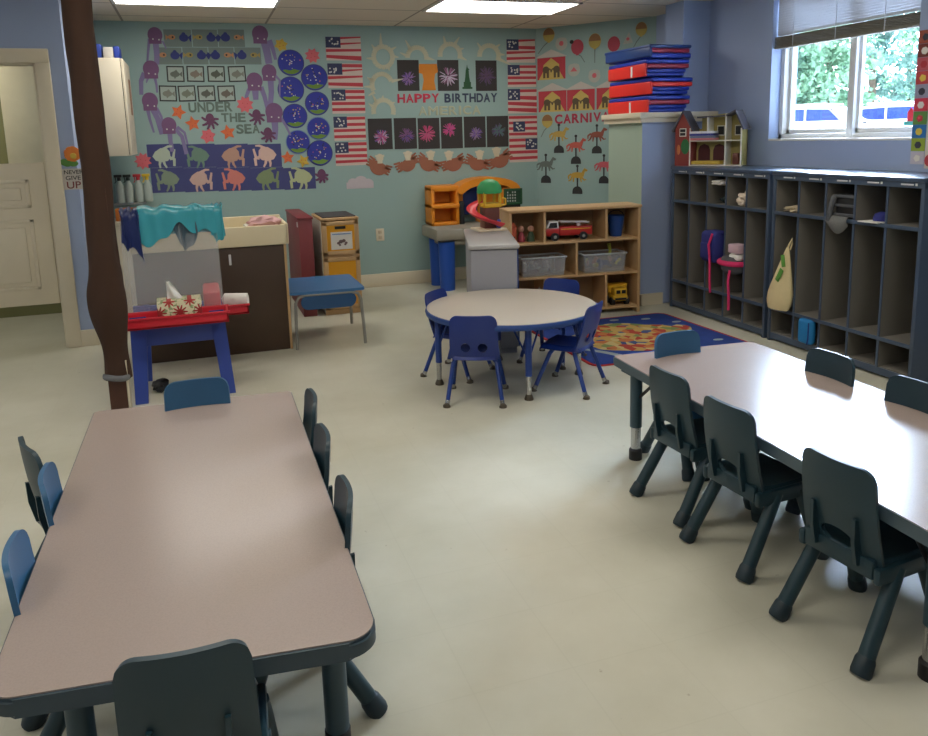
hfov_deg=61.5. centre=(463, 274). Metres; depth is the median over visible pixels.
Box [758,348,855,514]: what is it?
chair
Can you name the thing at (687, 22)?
pillar corner
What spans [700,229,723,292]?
backpack
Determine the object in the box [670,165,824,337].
locker
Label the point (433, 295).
chair
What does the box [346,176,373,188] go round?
cutout
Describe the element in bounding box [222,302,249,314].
tray
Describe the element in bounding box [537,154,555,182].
horse
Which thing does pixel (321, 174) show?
octopus
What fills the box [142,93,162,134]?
octopus
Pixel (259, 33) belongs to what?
octopus
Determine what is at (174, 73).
picture
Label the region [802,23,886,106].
tree
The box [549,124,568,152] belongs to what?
horse
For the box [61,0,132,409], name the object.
post
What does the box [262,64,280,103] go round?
octopus
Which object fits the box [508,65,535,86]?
flag
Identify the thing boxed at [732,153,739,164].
block
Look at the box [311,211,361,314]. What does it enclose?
stove
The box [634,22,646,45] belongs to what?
balloon
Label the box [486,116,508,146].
picture
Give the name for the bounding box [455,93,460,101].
paper letter
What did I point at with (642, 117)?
half wall cap
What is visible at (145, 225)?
smock
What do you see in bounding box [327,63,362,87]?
flag
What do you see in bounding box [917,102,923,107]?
picture
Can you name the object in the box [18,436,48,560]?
chair
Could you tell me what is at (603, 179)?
horse
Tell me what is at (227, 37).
sheet
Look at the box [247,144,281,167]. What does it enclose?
picture
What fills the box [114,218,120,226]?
bottle
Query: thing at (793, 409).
table
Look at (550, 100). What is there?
tent
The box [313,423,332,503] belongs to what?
chair
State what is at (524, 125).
flag
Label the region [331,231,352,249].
picture card
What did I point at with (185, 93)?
picture
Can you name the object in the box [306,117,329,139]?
paper plate
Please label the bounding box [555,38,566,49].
cutout
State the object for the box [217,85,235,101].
picture
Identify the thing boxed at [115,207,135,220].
box
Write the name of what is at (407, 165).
eagle
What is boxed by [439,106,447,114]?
paper letter
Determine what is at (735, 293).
shelf
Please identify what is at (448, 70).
picture
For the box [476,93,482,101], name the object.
paper letter
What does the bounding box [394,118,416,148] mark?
picture
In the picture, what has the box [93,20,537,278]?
wall
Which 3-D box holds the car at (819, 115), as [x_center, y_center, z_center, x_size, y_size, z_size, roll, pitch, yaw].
[12.289,-5.195,27.528,1.751,1.624,4.802,-10,13,-41]
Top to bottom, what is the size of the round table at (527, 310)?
0.477 m
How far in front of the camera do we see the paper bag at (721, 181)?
6.13 m
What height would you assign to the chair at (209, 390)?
0.601 m
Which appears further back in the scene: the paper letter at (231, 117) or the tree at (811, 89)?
the tree at (811, 89)
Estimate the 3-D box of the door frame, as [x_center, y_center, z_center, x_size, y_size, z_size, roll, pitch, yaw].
[-3.639,-0.501,5.722,1.313,2.236,0.174,-5,11,-18]
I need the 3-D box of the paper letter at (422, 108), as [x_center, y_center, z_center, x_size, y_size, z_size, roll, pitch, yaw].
[-0.425,-1.692,8.051,0.091,0.091,0.003,-5,11,-18]
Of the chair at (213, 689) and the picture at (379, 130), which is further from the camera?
the picture at (379, 130)
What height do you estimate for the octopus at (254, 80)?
0.342 m
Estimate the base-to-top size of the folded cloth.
0.052 m
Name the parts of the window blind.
ladder cord, ladder cord, rail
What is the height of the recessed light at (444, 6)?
0.010 m
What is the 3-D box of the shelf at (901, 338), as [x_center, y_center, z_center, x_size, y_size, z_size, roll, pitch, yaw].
[2.647,0.311,5.198,0.484,0.024,1.182,-5,11,-18]
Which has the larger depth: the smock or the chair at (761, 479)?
the smock
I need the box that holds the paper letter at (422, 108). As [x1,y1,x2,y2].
[419,106,426,115]
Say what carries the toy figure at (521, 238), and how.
on the shelf at (592, 281)
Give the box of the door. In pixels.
[0,163,60,307]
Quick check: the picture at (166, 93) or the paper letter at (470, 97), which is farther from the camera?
the paper letter at (470, 97)
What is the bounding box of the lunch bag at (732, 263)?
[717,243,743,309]
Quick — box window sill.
[768,137,911,140]
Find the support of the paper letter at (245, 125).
attached to the wall at (395, 204)
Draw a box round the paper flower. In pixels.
[61,146,79,166]
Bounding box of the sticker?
[904,107,912,124]
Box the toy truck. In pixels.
[607,282,628,304]
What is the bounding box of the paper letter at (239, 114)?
[238,113,245,121]
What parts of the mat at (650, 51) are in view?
panel, panel, panel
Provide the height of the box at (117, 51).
0.094 m
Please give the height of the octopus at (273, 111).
0.355 m
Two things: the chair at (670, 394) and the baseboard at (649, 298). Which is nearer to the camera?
the chair at (670, 394)
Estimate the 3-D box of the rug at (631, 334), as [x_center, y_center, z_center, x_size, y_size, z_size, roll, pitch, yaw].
[1.282,0.459,5.928,1.306,0.009,1.220,-5,11,-18]
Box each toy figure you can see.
[512,222,516,240]
[517,226,524,241]
[527,225,534,241]
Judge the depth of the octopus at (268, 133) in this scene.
7.59 m
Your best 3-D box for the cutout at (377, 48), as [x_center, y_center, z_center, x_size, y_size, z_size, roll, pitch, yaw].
[-0.818,-2.236,7.822,0.330,0.361,0.003,-5,11,-18]
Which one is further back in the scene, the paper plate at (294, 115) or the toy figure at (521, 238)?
the paper plate at (294, 115)
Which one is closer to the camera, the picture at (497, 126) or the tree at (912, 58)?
the picture at (497, 126)
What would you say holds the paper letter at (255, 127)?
attached to the wall at (395, 204)
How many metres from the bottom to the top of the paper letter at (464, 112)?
0.092 m
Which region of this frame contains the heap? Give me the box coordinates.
[246,215,281,225]
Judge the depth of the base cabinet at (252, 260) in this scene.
5.62 m
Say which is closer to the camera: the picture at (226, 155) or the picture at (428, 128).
the picture at (226, 155)
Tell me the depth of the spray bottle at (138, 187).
7.18 m
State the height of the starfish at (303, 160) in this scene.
0.130 m
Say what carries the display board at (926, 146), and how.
attached to the wall at (744, 62)
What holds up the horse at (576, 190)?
attached to the wall at (559, 191)
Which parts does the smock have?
navy panel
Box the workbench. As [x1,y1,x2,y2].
[422,176,519,290]
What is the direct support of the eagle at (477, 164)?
attached to the wall at (395, 204)
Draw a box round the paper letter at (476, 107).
[472,105,479,114]
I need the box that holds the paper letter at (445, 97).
[444,93,450,101]
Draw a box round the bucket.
[608,210,624,236]
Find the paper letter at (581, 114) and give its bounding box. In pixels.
[580,113,587,122]
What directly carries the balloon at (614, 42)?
attached to the wall at (559, 191)
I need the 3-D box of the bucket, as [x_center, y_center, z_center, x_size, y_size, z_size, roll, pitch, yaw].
[1.303,-0.448,6.704,0.153,0.225,0.153,-4,10,-12]
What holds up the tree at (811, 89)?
on the ground
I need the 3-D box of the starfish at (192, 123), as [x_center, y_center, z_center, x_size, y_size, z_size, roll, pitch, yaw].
[-2.561,-1.431,7.354,0.135,0.138,0.003,-5,11,-18]
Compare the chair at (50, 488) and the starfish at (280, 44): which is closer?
the chair at (50, 488)
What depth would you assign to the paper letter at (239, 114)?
7.49 m
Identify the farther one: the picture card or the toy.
the picture card
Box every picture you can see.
[146,144,181,167]
[150,167,184,192]
[159,85,176,101]
[166,66,184,81]
[177,85,195,101]
[180,144,215,167]
[183,167,218,191]
[186,66,204,81]
[197,85,215,101]
[207,66,224,81]
[214,144,248,167]
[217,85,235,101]
[217,167,251,191]
[227,66,246,81]
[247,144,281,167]
[250,167,284,190]
[283,167,315,189]
[368,118,392,149]
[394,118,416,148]
[397,60,419,90]
[417,118,439,148]
[437,60,458,90]
[441,117,462,148]
[464,116,485,147]
[475,60,496,90]
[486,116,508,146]
[914,142,920,147]
[914,155,919,161]
[915,128,921,134]
[916,115,922,121]
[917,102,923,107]
[918,88,924,94]
[919,74,925,81]
[920,61,926,67]
[921,47,927,53]
[922,33,927,40]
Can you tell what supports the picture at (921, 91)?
attached to the card border
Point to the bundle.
(692, 162)
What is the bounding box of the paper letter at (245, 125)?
[244,124,251,133]
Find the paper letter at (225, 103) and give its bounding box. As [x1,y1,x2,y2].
[224,102,231,111]
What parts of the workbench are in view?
leg, leg, chalk panel, panel frame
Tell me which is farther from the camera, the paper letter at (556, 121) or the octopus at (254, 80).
the paper letter at (556, 121)
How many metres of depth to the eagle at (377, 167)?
7.99 m
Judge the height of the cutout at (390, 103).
0.206 m
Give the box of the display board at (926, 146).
[924,119,927,168]
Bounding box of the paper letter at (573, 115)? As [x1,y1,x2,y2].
[572,114,578,122]
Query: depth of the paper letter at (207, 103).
7.38 m
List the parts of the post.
post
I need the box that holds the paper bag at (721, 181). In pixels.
[711,179,725,184]
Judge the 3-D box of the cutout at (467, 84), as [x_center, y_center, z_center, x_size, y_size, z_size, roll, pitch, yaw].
[0.033,-2.070,8.144,0.111,0.248,0.002,-5,11,-18]
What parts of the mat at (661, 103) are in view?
panel, panel, panel, panel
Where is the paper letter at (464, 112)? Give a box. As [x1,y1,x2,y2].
[463,106,470,114]
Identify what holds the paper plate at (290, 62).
attached to the wall at (395, 204)
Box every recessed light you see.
[110,0,280,7]
[422,0,582,14]
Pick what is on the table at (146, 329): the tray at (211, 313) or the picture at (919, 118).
the tray at (211, 313)
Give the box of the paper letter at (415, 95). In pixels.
[414,94,421,102]
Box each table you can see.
[0,391,375,735]
[128,282,249,404]
[425,289,596,400]
[613,342,927,682]
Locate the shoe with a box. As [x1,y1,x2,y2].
[152,378,168,392]
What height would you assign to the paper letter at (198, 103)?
0.092 m
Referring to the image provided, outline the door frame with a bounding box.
[0,48,81,347]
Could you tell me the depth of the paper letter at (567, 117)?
8.29 m
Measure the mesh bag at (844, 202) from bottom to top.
0.256 m
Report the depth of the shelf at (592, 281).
6.70 m
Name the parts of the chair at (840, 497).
leg, backrest, leg, seat, leg, leg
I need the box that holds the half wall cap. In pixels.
[601,111,717,123]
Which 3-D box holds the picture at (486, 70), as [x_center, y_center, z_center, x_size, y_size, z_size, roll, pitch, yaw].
[0.235,-2.097,8.210,0.236,0.312,0.005,-5,11,-18]
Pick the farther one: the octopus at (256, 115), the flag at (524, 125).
the flag at (524, 125)
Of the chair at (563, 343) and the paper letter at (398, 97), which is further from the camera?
the paper letter at (398, 97)
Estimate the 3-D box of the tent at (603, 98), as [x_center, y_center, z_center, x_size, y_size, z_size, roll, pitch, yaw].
[1.498,-1.852,7.996,0.339,0.295,0.005,5,12,31]
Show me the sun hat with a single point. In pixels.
(740, 200)
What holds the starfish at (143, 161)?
attached to the wall at (395, 204)
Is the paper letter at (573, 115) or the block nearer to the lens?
the block
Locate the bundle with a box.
[691,161,722,164]
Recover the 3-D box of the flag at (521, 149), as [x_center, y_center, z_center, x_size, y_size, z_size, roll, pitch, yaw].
[0.647,-1.358,8.478,0.331,0.257,0.007,-5,11,-18]
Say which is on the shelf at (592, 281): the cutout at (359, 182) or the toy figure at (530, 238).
the toy figure at (530, 238)
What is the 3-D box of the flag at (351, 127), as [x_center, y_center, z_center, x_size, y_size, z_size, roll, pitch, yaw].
[-1.147,-1.472,7.838,0.320,0.236,0.007,-5,11,-18]
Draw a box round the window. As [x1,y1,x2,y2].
[778,20,911,137]
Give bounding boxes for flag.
[325,37,361,60]
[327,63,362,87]
[331,89,364,113]
[333,116,365,140]
[335,142,366,165]
[506,39,534,62]
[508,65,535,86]
[508,89,536,112]
[509,115,536,137]
[509,138,537,161]
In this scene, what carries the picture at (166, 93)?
attached to the wall at (395, 204)
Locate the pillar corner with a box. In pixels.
[665,0,710,111]
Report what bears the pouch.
in the locker at (864, 286)
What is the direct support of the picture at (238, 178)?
attached to the wall at (395, 204)
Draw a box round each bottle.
[113,175,125,202]
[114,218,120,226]
[122,174,133,202]
[132,174,143,201]
[141,174,152,201]
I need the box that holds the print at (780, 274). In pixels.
[775,255,785,281]
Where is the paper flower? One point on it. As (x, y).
(71, 153)
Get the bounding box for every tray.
[128,304,229,330]
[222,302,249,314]
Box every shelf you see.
[499,202,641,311]
[672,277,762,306]
[673,199,766,212]
[770,304,910,348]
[774,211,918,231]
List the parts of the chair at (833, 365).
backrest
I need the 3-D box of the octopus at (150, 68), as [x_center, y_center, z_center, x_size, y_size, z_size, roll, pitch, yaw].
[-2.899,-1.814,7.173,0.190,0.307,0.004,-5,11,-18]
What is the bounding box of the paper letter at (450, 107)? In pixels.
[449,106,456,114]
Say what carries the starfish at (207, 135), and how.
attached to the wall at (395, 204)
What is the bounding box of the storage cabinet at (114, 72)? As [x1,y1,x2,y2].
[98,58,137,155]
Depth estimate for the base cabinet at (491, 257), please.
5.44 m
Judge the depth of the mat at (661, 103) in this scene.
6.77 m
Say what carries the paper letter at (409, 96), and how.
attached to the wall at (395, 204)
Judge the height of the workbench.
1.105 m
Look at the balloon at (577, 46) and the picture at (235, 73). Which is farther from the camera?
the balloon at (577, 46)
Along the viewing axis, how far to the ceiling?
7.01 m
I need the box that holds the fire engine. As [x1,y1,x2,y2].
[546,220,591,240]
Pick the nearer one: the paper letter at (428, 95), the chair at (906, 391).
the chair at (906, 391)
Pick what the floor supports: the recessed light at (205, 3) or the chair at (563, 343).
the chair at (563, 343)
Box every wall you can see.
[0,0,93,329]
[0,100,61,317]
[68,69,83,203]
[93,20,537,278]
[536,16,655,205]
[608,121,701,302]
[656,0,927,171]
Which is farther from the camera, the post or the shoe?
the shoe
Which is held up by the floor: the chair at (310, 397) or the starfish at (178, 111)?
the chair at (310, 397)
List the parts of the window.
sash, sash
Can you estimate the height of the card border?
0.830 m
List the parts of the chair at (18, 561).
backrest, leg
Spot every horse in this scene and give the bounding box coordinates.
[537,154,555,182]
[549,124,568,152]
[566,135,585,163]
[568,165,587,193]
[587,124,606,152]
[594,154,608,182]
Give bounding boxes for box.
[96,44,103,57]
[103,47,113,57]
[113,46,121,58]
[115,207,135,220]
[157,281,201,316]
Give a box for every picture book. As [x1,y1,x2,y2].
[689,131,717,133]
[690,133,718,135]
[690,135,718,137]
[690,138,718,139]
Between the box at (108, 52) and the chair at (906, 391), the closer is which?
the chair at (906, 391)
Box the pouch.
[798,318,815,344]
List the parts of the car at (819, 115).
roof rail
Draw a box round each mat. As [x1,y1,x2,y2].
[605,44,691,64]
[608,59,688,81]
[608,95,689,114]
[609,77,692,97]
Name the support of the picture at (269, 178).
attached to the wall at (395, 204)
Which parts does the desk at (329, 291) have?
leg, seat, leg, leg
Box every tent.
[537,50,566,79]
[537,83,567,111]
[567,82,594,110]
[596,81,620,108]
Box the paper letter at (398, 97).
[397,94,404,102]
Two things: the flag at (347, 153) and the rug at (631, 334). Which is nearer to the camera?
the rug at (631, 334)
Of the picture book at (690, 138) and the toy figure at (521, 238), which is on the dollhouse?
the picture book at (690, 138)
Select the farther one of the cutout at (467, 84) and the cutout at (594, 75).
the cutout at (467, 84)
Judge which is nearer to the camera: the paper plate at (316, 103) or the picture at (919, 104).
the picture at (919, 104)
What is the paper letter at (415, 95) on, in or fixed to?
attached to the wall at (395, 204)
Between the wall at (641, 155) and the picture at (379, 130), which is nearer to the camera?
the wall at (641, 155)
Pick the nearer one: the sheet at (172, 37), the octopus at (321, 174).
the sheet at (172, 37)
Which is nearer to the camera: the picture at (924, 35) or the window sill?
the picture at (924, 35)
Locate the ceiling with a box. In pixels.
[92,0,712,28]
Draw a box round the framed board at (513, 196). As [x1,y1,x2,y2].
[500,188,521,207]
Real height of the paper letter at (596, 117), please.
0.097 m
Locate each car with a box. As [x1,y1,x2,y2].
[795,103,893,128]
[862,101,913,126]
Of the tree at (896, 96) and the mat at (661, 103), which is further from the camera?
the tree at (896, 96)
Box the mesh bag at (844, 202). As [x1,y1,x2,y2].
[825,192,853,233]
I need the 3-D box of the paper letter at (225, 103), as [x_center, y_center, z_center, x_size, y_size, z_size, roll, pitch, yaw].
[-2.245,-1.606,7.437,0.074,0.093,0.003,-5,11,-18]
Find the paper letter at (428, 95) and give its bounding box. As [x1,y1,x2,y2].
[423,94,430,102]
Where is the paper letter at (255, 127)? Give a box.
[253,125,259,132]
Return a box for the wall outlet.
[376,228,383,240]
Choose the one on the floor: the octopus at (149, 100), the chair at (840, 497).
the chair at (840, 497)
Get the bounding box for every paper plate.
[278,50,303,75]
[278,76,303,102]
[283,104,306,127]
[286,130,309,153]
[301,64,327,90]
[305,91,328,114]
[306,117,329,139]
[307,140,332,165]
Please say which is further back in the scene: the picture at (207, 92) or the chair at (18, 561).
the picture at (207, 92)
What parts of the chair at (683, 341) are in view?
leg, backrest, leg, seat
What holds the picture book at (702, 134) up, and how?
on the picture book at (713, 136)
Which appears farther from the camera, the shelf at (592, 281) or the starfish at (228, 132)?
the starfish at (228, 132)
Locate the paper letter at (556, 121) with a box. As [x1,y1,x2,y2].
[555,114,561,123]
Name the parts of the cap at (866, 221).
baseball cap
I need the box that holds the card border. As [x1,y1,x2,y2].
[910,30,927,163]
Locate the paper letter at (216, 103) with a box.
[215,102,223,111]
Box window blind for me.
[774,0,920,48]
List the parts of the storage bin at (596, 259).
toy handle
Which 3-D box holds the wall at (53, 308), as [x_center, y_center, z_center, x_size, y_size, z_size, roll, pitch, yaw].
[-4.529,-0.765,6.205,2.584,2.635,1.402,-5,11,-18]
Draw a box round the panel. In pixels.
[0,66,43,163]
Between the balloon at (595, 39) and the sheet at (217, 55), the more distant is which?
the balloon at (595, 39)
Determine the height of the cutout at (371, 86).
0.237 m
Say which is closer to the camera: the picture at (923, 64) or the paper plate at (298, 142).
the picture at (923, 64)
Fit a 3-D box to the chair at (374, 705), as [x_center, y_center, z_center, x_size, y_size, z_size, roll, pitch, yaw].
[-0.456,0.891,2.160,0.414,0.601,0.360,-4,10,-15]
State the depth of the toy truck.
6.71 m
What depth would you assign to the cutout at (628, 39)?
7.80 m
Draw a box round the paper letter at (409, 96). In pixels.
[406,94,413,102]
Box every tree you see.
[796,31,839,106]
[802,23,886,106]
[837,14,914,105]
[876,11,918,103]
[897,11,919,103]
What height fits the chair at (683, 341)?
0.601 m
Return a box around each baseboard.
[80,329,99,346]
[361,266,466,287]
[640,292,662,305]
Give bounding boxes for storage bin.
[518,252,566,272]
[578,243,627,269]
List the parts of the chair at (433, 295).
leg, backrest, seat, leg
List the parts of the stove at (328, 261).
panel, door frame, door panel, door frame, door panel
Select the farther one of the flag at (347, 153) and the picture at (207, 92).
the flag at (347, 153)
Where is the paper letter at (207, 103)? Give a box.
[206,102,214,111]
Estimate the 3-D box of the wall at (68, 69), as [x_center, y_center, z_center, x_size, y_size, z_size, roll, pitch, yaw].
[-3.235,-0.875,6.621,0.127,2.635,1.376,-5,11,-18]
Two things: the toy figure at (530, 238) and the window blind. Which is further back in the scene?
the toy figure at (530, 238)
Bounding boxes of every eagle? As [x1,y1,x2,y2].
[366,154,392,174]
[394,151,419,172]
[416,150,441,171]
[440,150,465,171]
[465,150,488,170]
[486,147,512,168]
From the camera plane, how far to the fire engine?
6.54 m
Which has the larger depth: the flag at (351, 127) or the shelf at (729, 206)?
the flag at (351, 127)
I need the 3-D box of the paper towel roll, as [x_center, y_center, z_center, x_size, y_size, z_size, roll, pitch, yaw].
[-1.543,0.171,5.268,0.183,0.106,0.105,-3,10,-10]
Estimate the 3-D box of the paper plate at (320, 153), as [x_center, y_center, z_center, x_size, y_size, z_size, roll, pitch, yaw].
[-1.437,-1.216,7.779,0.257,0.254,0.007,-5,11,-18]
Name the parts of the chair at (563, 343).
leg, leg, seat, leg, backrest, leg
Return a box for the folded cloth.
[783,205,797,212]
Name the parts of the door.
panel, panel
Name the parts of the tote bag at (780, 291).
handle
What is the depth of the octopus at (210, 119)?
7.40 m
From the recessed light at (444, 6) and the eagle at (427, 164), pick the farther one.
the eagle at (427, 164)
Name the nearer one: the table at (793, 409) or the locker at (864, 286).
the table at (793, 409)
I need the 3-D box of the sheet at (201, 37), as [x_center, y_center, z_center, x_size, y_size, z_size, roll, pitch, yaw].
[-2.410,-2.209,7.279,0.236,0.157,0.004,-5,11,-18]
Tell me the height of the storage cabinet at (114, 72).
0.774 m
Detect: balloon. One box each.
[538,28,554,53]
[541,114,552,136]
[571,39,584,62]
[589,33,600,62]
[608,36,619,51]
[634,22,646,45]
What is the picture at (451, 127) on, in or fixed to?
attached to the wall at (395, 204)
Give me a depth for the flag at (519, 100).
8.39 m
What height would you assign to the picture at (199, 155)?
0.228 m
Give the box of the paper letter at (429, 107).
[428,106,437,114]
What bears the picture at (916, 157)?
attached to the card border
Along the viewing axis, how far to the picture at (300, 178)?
7.76 m
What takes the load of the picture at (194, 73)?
attached to the wall at (395, 204)
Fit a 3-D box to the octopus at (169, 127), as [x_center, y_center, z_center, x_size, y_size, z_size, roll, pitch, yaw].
[-2.711,-1.304,7.324,0.224,0.349,0.004,-5,11,-18]
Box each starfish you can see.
[134,153,151,168]
[172,105,185,118]
[185,116,198,129]
[201,129,214,142]
[220,125,234,138]
[237,97,252,111]
[274,38,287,50]
[282,151,293,162]
[297,155,308,166]
[305,48,319,62]
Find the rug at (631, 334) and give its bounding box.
[532,313,747,365]
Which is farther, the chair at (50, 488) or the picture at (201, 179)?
the picture at (201, 179)
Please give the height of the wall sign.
0.156 m
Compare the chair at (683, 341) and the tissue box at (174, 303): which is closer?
the chair at (683, 341)
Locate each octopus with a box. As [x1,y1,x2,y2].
[139,60,158,94]
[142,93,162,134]
[146,27,166,64]
[162,117,187,153]
[201,113,218,128]
[245,72,268,108]
[249,109,264,124]
[252,25,276,63]
[260,127,275,142]
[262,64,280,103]
[265,103,290,139]
[315,169,328,182]
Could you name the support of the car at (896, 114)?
on the ground
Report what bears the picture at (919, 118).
attached to the card border
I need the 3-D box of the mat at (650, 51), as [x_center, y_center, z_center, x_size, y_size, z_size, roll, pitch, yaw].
[1.636,-1.964,6.978,0.438,0.110,0.722,-6,11,-21]
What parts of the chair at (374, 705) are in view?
leg, backrest, leg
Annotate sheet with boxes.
[159,47,182,63]
[163,29,191,46]
[182,47,208,63]
[192,29,218,46]
[207,47,234,63]
[217,29,244,46]
[234,47,261,63]
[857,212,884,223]
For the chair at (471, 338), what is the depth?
4.44 m
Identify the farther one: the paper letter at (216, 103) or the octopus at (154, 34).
the paper letter at (216, 103)
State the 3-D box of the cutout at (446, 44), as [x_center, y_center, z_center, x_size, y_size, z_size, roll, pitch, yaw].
[-0.123,-2.338,8.046,0.314,0.241,0.003,-5,11,-18]
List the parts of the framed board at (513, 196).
panel, frame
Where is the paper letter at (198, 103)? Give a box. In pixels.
[197,102,205,111]
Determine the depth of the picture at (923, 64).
4.90 m
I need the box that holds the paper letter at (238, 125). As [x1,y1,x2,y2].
[236,124,243,133]
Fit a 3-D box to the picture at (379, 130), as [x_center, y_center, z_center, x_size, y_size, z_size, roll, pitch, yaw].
[-0.852,-1.436,7.945,0.249,0.310,0.006,-5,11,-18]
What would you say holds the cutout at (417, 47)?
attached to the wall at (395, 204)
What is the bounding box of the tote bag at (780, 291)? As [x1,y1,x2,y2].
[767,238,792,310]
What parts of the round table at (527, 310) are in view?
leg, leg, leg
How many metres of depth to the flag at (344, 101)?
7.79 m
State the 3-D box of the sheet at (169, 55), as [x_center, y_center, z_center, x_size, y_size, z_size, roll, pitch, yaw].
[-2.720,-2.022,7.203,0.235,0.151,0.004,-5,11,-18]
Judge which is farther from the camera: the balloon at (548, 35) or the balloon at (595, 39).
the balloon at (548, 35)
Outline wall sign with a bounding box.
[62,168,82,189]
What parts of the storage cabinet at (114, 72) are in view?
door, door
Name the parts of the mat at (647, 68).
panel, panel, panel, panel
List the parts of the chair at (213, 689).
seat, leg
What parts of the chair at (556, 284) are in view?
leg, leg, backrest, leg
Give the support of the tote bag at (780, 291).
hanging from the locker at (864, 286)
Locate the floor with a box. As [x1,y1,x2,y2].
[0,279,927,735]
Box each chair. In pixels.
[1,529,65,735]
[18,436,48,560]
[38,462,62,526]
[112,639,278,735]
[164,377,230,411]
[256,474,387,718]
[303,388,316,449]
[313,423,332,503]
[420,288,494,383]
[443,316,508,408]
[516,278,586,369]
[532,300,608,399]
[629,365,750,527]
[641,330,703,480]
[679,395,828,584]
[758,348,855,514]
[769,447,927,680]
[884,375,927,413]
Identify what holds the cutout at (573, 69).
attached to the wall at (559, 191)
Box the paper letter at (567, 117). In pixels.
[563,114,570,123]
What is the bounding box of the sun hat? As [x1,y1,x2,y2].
[736,191,745,205]
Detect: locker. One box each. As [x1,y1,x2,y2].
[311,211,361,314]
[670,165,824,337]
[767,168,927,381]
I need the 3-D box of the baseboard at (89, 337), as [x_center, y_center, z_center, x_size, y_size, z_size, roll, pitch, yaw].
[-3.137,0.380,6.716,0.132,0.128,1.402,-5,11,-18]
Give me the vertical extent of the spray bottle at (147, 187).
0.255 m
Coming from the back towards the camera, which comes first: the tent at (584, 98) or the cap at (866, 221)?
the tent at (584, 98)
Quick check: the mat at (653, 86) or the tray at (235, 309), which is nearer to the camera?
the tray at (235, 309)
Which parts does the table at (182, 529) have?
leg, leg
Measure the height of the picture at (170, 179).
0.233 m
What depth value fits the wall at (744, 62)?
6.30 m
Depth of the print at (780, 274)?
5.46 m
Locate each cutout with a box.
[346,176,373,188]
[364,72,402,95]
[367,33,398,69]
[369,95,395,114]
[400,40,433,59]
[419,64,437,89]
[438,36,465,59]
[462,67,471,88]
[477,43,510,64]
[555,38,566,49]
[568,64,579,75]
[588,70,599,81]
[623,33,632,43]
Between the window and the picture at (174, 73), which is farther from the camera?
the picture at (174, 73)
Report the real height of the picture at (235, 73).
0.147 m
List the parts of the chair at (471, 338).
leg, leg, backrest, seat, leg, leg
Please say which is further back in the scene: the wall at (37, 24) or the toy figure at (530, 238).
the toy figure at (530, 238)
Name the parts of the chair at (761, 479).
leg, backrest, seat, leg, leg, leg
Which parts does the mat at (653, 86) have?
panel, panel, panel, panel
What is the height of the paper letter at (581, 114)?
0.098 m
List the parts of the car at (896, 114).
roof rail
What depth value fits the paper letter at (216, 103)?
7.41 m
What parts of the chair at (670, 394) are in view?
leg, backrest, seat, leg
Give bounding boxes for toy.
[466,179,506,231]
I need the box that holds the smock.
[119,202,225,263]
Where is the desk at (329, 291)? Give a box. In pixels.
[288,274,366,349]
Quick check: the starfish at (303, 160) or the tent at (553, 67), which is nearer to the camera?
the starfish at (303, 160)
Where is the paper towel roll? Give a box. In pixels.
[221,293,248,304]
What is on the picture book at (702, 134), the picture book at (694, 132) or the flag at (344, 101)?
the picture book at (694, 132)
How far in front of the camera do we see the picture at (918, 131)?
4.97 m
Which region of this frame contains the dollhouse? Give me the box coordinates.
[672,109,750,165]
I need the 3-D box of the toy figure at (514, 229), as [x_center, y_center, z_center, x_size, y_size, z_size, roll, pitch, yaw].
[0.400,-0.355,6.475,0.068,0.170,0.076,-4,10,-12]
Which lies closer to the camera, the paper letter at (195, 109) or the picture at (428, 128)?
the paper letter at (195, 109)
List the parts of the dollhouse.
corner trim, arched door, arched door, corner trim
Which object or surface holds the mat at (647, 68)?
on the mat at (653, 86)
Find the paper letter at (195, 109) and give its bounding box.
[188,102,196,111]
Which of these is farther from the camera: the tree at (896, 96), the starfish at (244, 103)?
the tree at (896, 96)
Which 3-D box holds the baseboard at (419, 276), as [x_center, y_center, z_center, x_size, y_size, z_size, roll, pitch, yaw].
[-1.239,0.084,8.062,4.394,0.136,0.021,-5,11,-18]
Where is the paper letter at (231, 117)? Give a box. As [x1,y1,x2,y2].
[229,113,237,121]
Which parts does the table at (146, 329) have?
leg, leg, leg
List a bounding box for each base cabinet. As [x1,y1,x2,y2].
[130,214,292,363]
[285,209,317,316]
[464,229,519,352]
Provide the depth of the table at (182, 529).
1.98 m
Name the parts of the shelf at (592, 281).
panel, panel, panel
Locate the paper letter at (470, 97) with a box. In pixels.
[469,93,475,101]
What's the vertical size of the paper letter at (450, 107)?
0.092 m
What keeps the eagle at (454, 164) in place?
attached to the wall at (395, 204)
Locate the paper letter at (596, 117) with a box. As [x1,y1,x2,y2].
[593,112,600,121]
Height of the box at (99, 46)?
0.110 m
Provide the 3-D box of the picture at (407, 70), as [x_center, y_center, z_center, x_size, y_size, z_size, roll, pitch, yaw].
[-0.566,-2.032,7.944,0.227,0.306,0.005,-5,11,-18]

